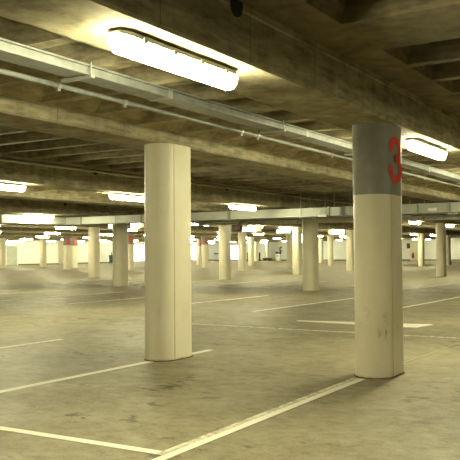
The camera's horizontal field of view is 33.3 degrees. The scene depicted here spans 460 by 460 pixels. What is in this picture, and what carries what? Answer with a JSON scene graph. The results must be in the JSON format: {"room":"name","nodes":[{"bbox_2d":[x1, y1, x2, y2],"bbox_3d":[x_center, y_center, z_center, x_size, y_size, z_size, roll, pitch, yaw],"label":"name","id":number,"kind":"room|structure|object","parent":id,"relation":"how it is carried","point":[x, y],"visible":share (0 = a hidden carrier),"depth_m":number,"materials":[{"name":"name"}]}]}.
{"room":"parking garage","nodes":[
{"label":"parking garage","id":0,"kind":"room"},
{"bbox_2d":[6,240,208,263],"bbox_3d":[-30.409,1.705,69.123,0.200,3.500,104.000,-1,-2,32],"label":"wall","id":1,"kind":"structure","parent":0,"point":[28,250],"depth_m":85.97,"materials":[{"name":"white paint"}]},
{"bbox_2d":[6,245,17,264],"bbox_3d":[-22.934,2.656,80.942,0.135,2.150,1.700,-1,-2,32],"label":"door","id":2,"kind":"structure","parent":1,"relation":"in","point":[11,250],"depth_m":80.97,"materials":[{"name":"paint"}]},
{"bbox_2d":[6,260,208,265],"bbox_3d":[-30.299,3.382,69.015,0.029,0.140,104.000,-1,-2,32],"label":"baseboard","id":3,"kind":"structure","parent":1,"relation":"attached to","point":[192,260],"depth_m":86.09,"materials":[{"name":"concrete"}]},
{"bbox_2d":[134,244,144,261],"bbox_3d":[-11.670,2.964,99.312,0.099,2.200,3.500,-1,-2,32],"label":"window","id":4,"kind":"structure","parent":1,"relation":"in","point":[139,249],"depth_m":99.28,"materials":[{"name":"white glass"}]},
{"bbox_2d":[191,245,195,259],"bbox_3d":[-5.154,3.213,109.917,0.099,2.200,1.800,-1,-2,32],"label":"window","id":5,"kind":"structure","parent":1,"relation":"in","point":[193,247],"depth_m":109.80,"materials":[{"name":"white glass"}]},
{"bbox_2d":[0,261,459,459],"bbox_3d":[1.641,2.766,49.405,75.000,0.210,104.000,-1,-2,32],"label":"floor","id":6,"kind":"structure","parent":0,"point":[269,375],"depth_m":8.25,"materials":[{"name":"concrete"}]},
{"bbox_2d":[0,238,5,268],"bbox_3d":[-19.462,1.978,65.724,0.400,2.605,0.690,-1,-2,32],"label":"concrete column","id":7,"kind":"structure","parent":6,"relation":"on","point":[2,240],"depth_m":65.55,"materials":[{"name":"beige paint"}]},
{"bbox_2d":[40,238,46,266],"bbox_3d":[-16.934,2.075,69.838,0.400,2.605,0.690,-1,-2,32],"label":"concrete column","id":8,"kind":"structure","parent":6,"relation":"on","point":[43,241],"depth_m":69.59,"materials":[{"name":"beige paint"}]},
{"bbox_2d":[59,241,62,263],"bbox_3d":[-18.661,2.173,87.191,0.900,3.405,1.100,-1,-2,32],"label":"concrete column","id":9,"kind":"structure","parent":6,"relation":"on","point":[60,242],"depth_m":86.77,"materials":[{"name":"beige paint"}]},
{"bbox_2d":[63,236,70,268],"bbox_3d":[-12.917,1.801,61.084,0.426,2.605,0.702,-1,-2,32],"label":"concrete column","id":10,"kind":"structure","parent":6,"relation":"on","point":[66,239],"depth_m":60.85,"materials":[{"name":"beige paint"}]},
{"bbox_2d":[71,237,77,267],"bbox_3d":[-13.319,1.935,65.778,0.426,2.605,0.702,-1,-2,32],"label":"concrete column","id":11,"kind":"structure","parent":6,"relation":"on","point":[74,240],"depth_m":65.55,"materials":[{"name":"beige paint"}]},
{"bbox_2d":[88,227,99,277],"bbox_3d":[-7.068,1.170,40.061,0.400,2.605,0.690,-1,-2,32],"label":"concrete column","id":12,"kind":"structure","parent":6,"relation":"on","point":[93,232],"depth_m":39.83,"materials":[{"name":"beige paint"}]},
{"bbox_2d":[109,252,112,262],"bbox_3d":[-14.253,3.333,93.083,0.599,1.349,0.540,-1,-2,32],"label":"wheelie bin","id":13,"kind":"object","parent":6,"relation":"on","point":[111,255],"visible":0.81,"depth_m":92.88,"materials":[{"name":"teal plastic"}]},
{"bbox_2d":[113,223,127,286],"bbox_3d":[-4.193,0.852,29.462,0.400,2.605,0.690,-1,-2,32],"label":"concrete column","id":14,"kind":"structure","parent":6,"relation":"on","point":[120,232],"depth_m":29.20,"materials":[{"name":"beige paint"}]},
{"bbox_2d":[128,234,133,270],"bbox_3d":[-7.163,1.593,55.171,0.426,2.605,0.702,-1,-2,32],"label":"concrete column","id":15,"kind":"structure","parent":6,"relation":"on","point":[130,236],"depth_m":54.94,"materials":[{"name":"beige paint"}]},
{"bbox_2d":[144,143,192,361],"bbox_3d":[-0.761,0.269,9.495,0.424,2.605,0.714,-1,-2,32],"label":"concrete column","id":16,"kind":"structure","parent":6,"relation":"on","point":[167,166],"depth_m":9.23,"materials":[{"name":"beige paint"}]},
{"bbox_2d":[196,239,201,264],"bbox_3d":[-3.098,2.176,77.065,0.426,2.605,0.702,-1,-2,32],"label":"concrete column","id":17,"kind":"structure","parent":6,"relation":"on","point":[198,241],"depth_m":76.81,"materials":[{"name":"beige paint"}]},
{"bbox_2d":[201,236,207,267],"bbox_3d":[-2.055,1.789,63.485,0.426,2.605,0.702,-1,-2,32],"label":"concrete column","id":18,"kind":"structure","parent":6,"relation":"on","point":[204,239],"depth_m":63.21,"materials":[{"name":"beige paint"}]},
{"bbox_2d":[219,225,230,279],"bbox_3d":[-0.241,1.004,35.894,0.400,2.605,0.690,-1,-2,32],"label":"concrete column","id":19,"kind":"structure","parent":6,"relation":"on","point":[224,230],"depth_m":35.63,"materials":[{"name":"beige paint"}]},
{"bbox_2d":[238,232,245,270],"bbox_3d":[0.841,1.473,52.932,0.400,2.605,0.690,-1,-2,32],"label":"concrete column","id":20,"kind":"structure","parent":6,"relation":"on","point":[241,235],"depth_m":52.67,"materials":[{"name":"beige paint"}]},
{"bbox_2d":[248,237,253,265],"bbox_3d":[1.912,1.941,69.954,0.400,2.605,0.690,-1,-2,32],"label":"concrete column","id":21,"kind":"structure","parent":6,"relation":"on","point":[250,239],"depth_m":69.69,"materials":[{"name":"beige paint"}]},
{"bbox_2d":[254,242,257,260],"bbox_3d":[3.474,2.856,103.052,0.400,2.605,0.690,-1,-2,32],"label":"concrete column","id":22,"kind":"structure","parent":6,"relation":"on","point":[255,243],"depth_m":102.77,"materials":[{"name":"beige paint"}]},
{"bbox_2d":[265,242,268,260],"bbox_3d":[5.101,2.918,105.701,0.400,2.605,0.690,-1,-2,32],"label":"concrete column","id":23,"kind":"structure","parent":6,"relation":"on","point":[266,243],"depth_m":105.44,"materials":[{"name":"beige paint"}]},
{"bbox_2d":[275,252,280,260],"bbox_3d":[6.610,3.598,105.263,0.720,1.200,0.440,-1,-2,32],"label":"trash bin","id":24,"kind":"object","parent":6,"relation":"on","point":[278,254],"visible":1,"depth_m":105.08,"materials":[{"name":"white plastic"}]},
{"bbox_2d":[286,234,291,267],"bbox_3d":[4.599,1.617,59.049,0.400,2.605,0.690,-1,-2,32],"label":"concrete column","id":25,"kind":"structure","parent":6,"relation":"on","point":[288,236],"depth_m":58.76,"materials":[{"name":"beige paint"}]},
{"bbox_2d":[292,227,301,274],"bbox_3d":[3.690,1.154,42.291,0.400,2.605,0.690,-1,-2,32],"label":"concrete column","id":26,"kind":"structure","parent":6,"relation":"on","point":[296,231],"depth_m":42.02,"materials":[{"name":"beige paint"}]},
{"bbox_2d":[302,217,318,290],"bbox_3d":[2.650,0.687,25.320,0.400,2.605,0.690,-1,-2,32],"label":"concrete column","id":27,"kind":"structure","parent":6,"relation":"on","point":[310,245],"depth_m":25.05,"materials":[{"name":"beige paint"}]},
{"bbox_2d":[318,239,323,262],"bbox_3d":[9.774,2.242,82.749,0.400,2.605,0.690,-1,-2,32],"label":"concrete column","id":28,"kind":"structure","parent":6,"relation":"on","point":[320,241],"depth_m":82.46,"materials":[{"name":"beige paint"}]},
{"bbox_2d":[327,235,333,265],"bbox_3d":[8.556,1.768,65.489,0.400,2.605,0.690,-1,-2,32],"label":"concrete column","id":29,"kind":"structure","parent":6,"relation":"on","point":[330,239],"depth_m":65.22,"materials":[{"name":"beige paint"}]},
{"bbox_2d":[346,230,353,270],"bbox_3d":[7.600,1.304,48.654,0.400,2.605,0.690,-1,-2,32],"label":"concrete column","id":30,"kind":"structure","parent":6,"relation":"on","point":[349,233],"depth_m":48.38,"materials":[{"name":"beige paint"}]},
{"bbox_2d":[352,122,404,378],"bbox_3d":[1.568,0.214,8.135,0.428,2.605,0.714,-1,-2,32],"label":"concrete column","id":31,"kind":"structure","parent":6,"relation":"on","point":[376,146],"depth_m":7.86,"materials":[{"name":"beige paint"}]},
{"bbox_2d":[410,239,417,260],"bbox_3d":[23.199,2.137,96.689,0.900,3.400,0.900,-1,-2,32],"label":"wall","id":32,"kind":"structure","parent":6,"relation":"on","point":[413,243],"depth_m":96.26,"materials":[{"name":"beige paint"}]},
{"bbox_2d":[418,234,424,266],"bbox_3d":[15.116,1.592,60.887,0.400,2.605,0.690,-1,-2,32],"label":"concrete column","id":33,"kind":"structure","parent":6,"relation":"on","point":[421,263],"depth_m":60.61,"materials":[{"name":"beige paint"}]},
{"bbox_2d":[436,223,446,276],"bbox_3d":[10.402,0.984,37.936,0.400,2.605,0.690,-1,-2,32],"label":"concrete column","id":34,"kind":"structure","parent":6,"relation":"on","point":[441,271],"depth_m":37.66,"materials":[{"name":"beige paint"}]},
{"bbox_2d":[446,235,450,264],"bbox_3d":[19.052,1.742,67.293,0.400,2.605,0.690,-1,-2,32],"label":"concrete column","id":35,"kind":"structure","parent":6,"relation":"on","point":[448,237],"depth_m":67.01,"materials":[{"name":"beige paint"}]},
{"bbox_2d":[0,0,459,230],"bbox_3d":[1.617,-0.505,49.496,75.000,0.845,104.000,-1,-2,32],"label":"ceiling","id":36,"kind":"structure","parent":0,"point":[414,45],"depth_m":7.59,"materials":[{"name":"concrete"}]},
{"bbox_2d":[6,239,218,242],"bbox_3d":[-27.747,0.377,67.518,0.630,0.815,104.000,-1,-2,32],"label":"ceiling beam","id":37,"kind":"structure","parent":36,"relation":"attached to","point":[6,239],"depth_m":82.16,"materials":[{"name":"concrete"}]},
{"bbox_2d":[6,238,237,241],"bbox_3d":[-23.351,0.270,64.820,0.630,0.815,104.000,-1,-2,32],"label":"ceiling beam","id":38,"kind":"structure","parent":36,"relation":"attached to","point":[6,238],"depth_m":77.56,"materials":[{"name":"concrete"}]},
{"bbox_2d":[131,223,144,227],"bbox_3d":[-3.737,-0.312,31.225,0.700,0.485,0.106,-1,-2,32],"label":"sign","id":39,"kind":"object","parent":36,"relation":"hanging from","point":[133,225],"visible":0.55,"depth_m":31.16,"materials":[{"name":"white plastic"}]},
{"bbox_2d":[0,236,276,241],"bbox_3d":[-20.931,0.211,63.334,0.630,0.815,104.000,-1,-2,32],"label":"ceiling beam","id":40,"kind":"structure","parent":36,"relation":"attached to","point":[0,236],"depth_m":73.56,"materials":[{"name":"concrete"}]},
{"bbox_2d":[0,235,281,240],"bbox_3d":[-16.534,0.103,60.635,0.630,0.815,104.000,-1,-2,32],"label":"ceiling beam","id":41,"kind":"structure","parent":36,"relation":"attached to","point":[0,235],"depth_m":66.45,"materials":[{"name":"concrete"}]},
{"bbox_2d":[0,233,326,240],"bbox_3d":[-14.115,0.044,59.150,0.630,0.815,104.000,-1,-2,32],"label":"ceiling beam","id":42,"kind":"structure","parent":36,"relation":"attached to","point":[19,234],"depth_m":61.65,"materials":[{"name":"concrete"}]},
{"bbox_2d":[0,227,345,238],"bbox_3d":[-7.298,-0.122,54.965,0.630,0.815,104.000,-1,-2,32],"label":"ceiling beam","id":43,"kind":"structure","parent":36,"relation":"attached to","point":[1,228],"depth_m":52.19,"materials":[{"name":"concrete"}]},
{"bbox_2d":[44,232,59,233],"bbox_3d":[-11.219,0.205,48.633,0.166,0.137,1.332,-1,-2,32],"label":"lamp","id":44,"kind":"object","parent":43,"relation":"attached to","point":[44,232],"visible":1,"depth_m":48.46,"materials":[{"name":"white"}]},
{"bbox_2d":[1,231,345,239],"bbox_3d":[-9.718,-0.063,56.451,0.630,0.815,104.000,-1,-2,32],"label":"ceiling beam","id":45,"kind":"structure","parent":36,"relation":"attached to","point":[1,231],"depth_m":54.56,"materials":[{"name":"concrete"}]},
{"bbox_2d":[0,225,425,239],"bbox_3d":[-2.902,-0.230,52.267,0.630,0.815,104.000,-1,-2,32],"label":"ceiling beam","id":46,"kind":"structure","parent":36,"relation":"attached to","point":[9,226],"depth_m":44.35,"materials":[{"name":"concrete"}]},
{"bbox_2d":[0,223,435,238],"bbox_3d":[-0.482,-0.289,50.781,0.630,0.815,104.000,-1,-2,32],"label":"ceiling beam","id":47,"kind":"structure","parent":36,"relation":"attached to","point":[193,228],"depth_m":48.56,"materials":[{"name":"concrete"}]},
{"bbox_2d":[56,226,75,229],"bbox_3d":[-8.171,-0.106,38.315,0.166,0.137,1.332,-1,-2,32],"label":"lamp","id":48,"kind":"object","parent":47,"relation":"attached to","point":[57,227],"visible":1,"depth_m":38.18,"materials":[{"name":"white"}]},
{"bbox_2d":[0,0,459,166],"bbox_3d":[19.969,-0.788,38.227,0.634,0.815,104.000,-1,-2,32],"label":"ceiling beam","id":49,"kind":"structure","parent":36,"relation":"attached to","point":[275,64],"depth_m":5.66,"materials":[{"name":"concrete"}]},
{"bbox_2d":[107,29,237,89],"bbox_3d":[-0.331,-1.094,5.030,0.166,0.137,1.332,-1,-2,32],"label":"lamp","id":50,"kind":"object","parent":49,"relation":"attached to","point":[129,44],"visible":1,"depth_m":4.85,"materials":[{"name":"white plastic"}]},
{"bbox_2d":[406,139,446,159],"bbox_3d":[2.434,-0.989,9.492,0.166,0.137,1.332,-1,-2,32],"label":"lamp","id":51,"kind":"object","parent":49,"relation":"attached to","point":[415,145],"visible":1,"depth_m":9.28,"materials":[{"name":"white plastic"}]},
{"bbox_2d":[0,96,459,202],"bbox_3d":[17.548,-0.729,39.714,0.630,0.815,104.000,-1,-2,32],"label":"ceiling beam","id":52,"kind":"structure","parent":36,"relation":"attached to","point":[14,113],"depth_m":9.27,"materials":[{"name":"concrete"}]},
{"bbox_2d":[0,37,459,183],"bbox_3d":[0.271,-1.163,8.313,0.315,0.123,26.400,-1,-2,32],"label":"cable tray","id":53,"kind":"object","parent":36,"relation":"hanging from","point":[73,70],"visible":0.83,"depth_m":6.78,"materials":[{"name":"metal"}]},
{"bbox_2d":[0,158,459,225],"bbox_3d":[13.153,-0.622,42.411,0.634,0.815,104.000,-1,-2,32],"label":"ceiling beam","id":54,"kind":"structure","parent":36,"relation":"attached to","point":[29,175],"depth_m":16.58,"materials":[{"name":"concrete"}]},
{"bbox_2d":[0,183,25,191],"bbox_3d":[-4.273,-0.811,14.102,0.166,0.137,1.332,-1,-2,32],"label":"lamp","id":55,"kind":"object","parent":54,"relation":"attached to","point":[3,186],"visible":1,"depth_m":14.36,"materials":[{"name":"white"}]},
{"bbox_2d":[109,193,143,201],"bbox_3d":[-2.258,-0.734,17.382,0.166,0.137,1.332,-1,-2,32],"label":"lamp","id":56,"kind":"object","parent":54,"relation":"attached to","point":[118,196],"visible":0.83,"depth_m":17.18,"materials":[{"name":"white"}]},
{"bbox_2d":[0,158,352,203],"bbox_3d":[1.937,-1.026,23.486,0.066,0.062,38.000,-1,-2,32],"label":"conduit","id":57,"kind":"object","parent":54,"relation":"attached to","point":[1,159],"visible":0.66,"depth_m":16.62,"materials":[{"name":"grey metal"}]},
{"bbox_2d":[229,204,255,210],"bbox_3d":[0.359,-0.634,21.641,0.166,0.137,1.332,-1,-2,32],"label":"lamp","id":58,"kind":"object","parent":54,"relation":"attached to","point":[231,206],"visible":1,"depth_m":21.48,"materials":[{"name":"white"}]},
{"bbox_2d":[409,221,419,224],"bbox_3d":[8.289,-0.330,34.546,0.166,0.137,1.332,-1,-2,32],"label":"lamp","id":59,"kind":"object","parent":54,"relation":"attached to","point":[410,222],"visible":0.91,"depth_m":34.34,"materials":[{"name":"white"}]},
{"bbox_2d":[0,199,459,235],"bbox_3d":[6.336,-0.455,46.596,0.634,0.815,104.000,-1,-2,32],"label":"ceiling beam","id":60,"kind":"structure","parent":36,"relation":"attached to","point":[6,205],"depth_m":27.39,"materials":[{"name":"concrete"}]},
{"bbox_2d":[23,214,53,218],"bbox_3d":[-6.431,-0.467,25.868,0.166,0.137,1.332,-1,-2,32],"label":"lamp","id":61,"kind":"object","parent":60,"relation":"attached to","point":[46,216],"visible":1,"depth_m":25.77,"materials":[{"name":"white"}]},
{"bbox_2d":[0,68,459,187],"bbox_3d":[-0.041,-1.152,8.563,0.060,0.127,26.500,-1,-2,32],"label":"conduit","id":62,"kind":"object","parent":36,"relation":"attached to","point":[58,85],"visible":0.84,"depth_m":7.51,"materials":[{"name":"grey metal"}]},
{"bbox_2d":[0,190,459,230],"bbox_3d":[10.731,-0.563,43.898,0.630,0.815,104.000,-1,-2,32],"label":"ceiling beam","id":63,"kind":"structure","parent":36,"relation":"attached to","point":[26,195],"depth_m":20.12,"materials":[{"name":"concrete"}]},
{"bbox_2d":[0,213,459,237],"bbox_3d":[3.915,-0.396,48.082,0.630,0.815,104.000,-1,-2,32],"label":"ceiling beam","id":64,"kind":"structure","parent":36,"relation":"attached to","point":[263,227],"depth_m":44.76,"materials":[{"name":"concrete"}]},
{"bbox_2d":[0,193,459,225],"bbox_3d":[0.496,-0.707,22.234,17.395,0.750,3.670,-1,-2,32],"label":"ventilation duct","id":65,"kind":"object","parent":36,"relation":"hanging from","point":[453,208],"visible":0.61,"depth_m":23.67,"materials":[{"name":"metal"}]},
{"bbox_2d":[318,210,326,216],"bbox_3d":[2.660,-0.482,22.172,0.260,0.205,0.060,-1,-2,32],"label":"junction box","id":66,"kind":"object","parent":65,"relation":"attached to","point":[319,214],"visible":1,"depth_m":22.15,"materials":[{"name":"white plastic"}]},
{"bbox_2d":[334,207,340,215],"bbox_3d":[3.066,-0.534,21.918,0.180,0.240,0.100,-1,-2,32],"label":"junction box","id":67,"kind":"object","parent":65,"relation":"attached to","point":[337,210],"visible":1,"depth_m":21.87,"materials":[{"name":"beige metal"}]},
{"bbox_2d":[232,225,242,231],"bbox_3d":[0.313,-0.329,33.925,0.480,0.790,0.128,-1,-2,32],"label":"sign","id":68,"kind":"object","parent":36,"relation":"hanging from","point":[235,228],"visible":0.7,"depth_m":33.86,"materials":[{"name":"black plastic"}]},
{"bbox_2d":[242,225,261,231],"bbox_3d":[1.001,-0.315,35.827,1.040,0.780,0.106,-1,-2,32],"label":"sign","id":69,"kind":"object","parent":36,"relation":"hanging from","point":[258,228],"visible":0.79,"depth_m":35.76,"materials":[{"name":"white plastic"}]},
{"bbox_2d":[276,229,290,232],"bbox_3d":[2.988,-0.051,42.820,0.900,0.455,0.102,-1,-2,32],"label":"sign","id":70,"kind":"object","parent":36,"relation":"hanging from","point":[286,230],"visible":0.71,"depth_m":42.75,"materials":[{"name":"white plastic"}]},
{"bbox_2d":[191,213,459,223],"bbox_3d":[4.077,-0.686,25.979,13.000,0.635,0.580,-1,-2,32],"label":"cable tray","id":71,"kind":"object","parent":36,"relation":"hanging from","point":[437,214],"visible":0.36,"depth_m":26.92,"materials":[{"name":"metal"}]},
{"bbox_2d":[198,216,459,225],"bbox_3d":[4.642,-0.606,27.566,13.901,0.714,0.155,-1,-2,32],"label":"pipe","id":72,"kind":"object","parent":36,"relation":"hanging from","point":[434,217],"visible":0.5,"depth_m":28.15,"materials":[{"name":"grey metal"}]},
{"bbox_2d":[328,222,344,234],"bbox_3d":[5.691,-0.170,41.159,0.950,0.840,0.106,-1,-2,32],"label":"sign","id":73,"kind":"object","parent":36,"relation":"hanging from","point":[342,231],"visible":0.94,"depth_m":41.07,"materials":[{"name":"white plastic"}]},
{"bbox_2d":[209,237,459,259],"bbox_3d":[28.897,1.966,93.838,75.000,3.500,0.200,-1,-2,32],"label":"wall","id":74,"kind":"structure","parent":0,"point":[339,245],"depth_m":102.65,"materials":[{"name":"white paint"}]},
{"bbox_2d":[231,245,237,259],"bbox_3d":[0.364,3.208,111.164,2.200,2.200,0.099,-1,-2,32],"label":"window","id":75,"kind":"structure","parent":74,"relation":"in","point":[234,248],"depth_m":110.99,"materials":[{"name":"white glass"}]},
{"bbox_2d":[278,246,283,252],"bbox_3d":[7.131,2.689,107.057,0.950,1.050,0.025,-1,-2,32],"label":"wall sign","id":76,"kind":"object","parent":74,"relation":"attached to","point":[280,248],"visible":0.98,"depth_m":107.05,"materials":[{"name":"white"}]},
{"bbox_2d":[209,259,459,260],"bbox_3d":[28.849,3.643,93.693,75.000,0.140,0.029,-1,-2,32],"label":"baseboard","id":77,"kind":"structure","parent":74,"relation":"attached to","point":[323,259],"depth_m":102.07,"materials":[{"name":"concrete"}]}
]}

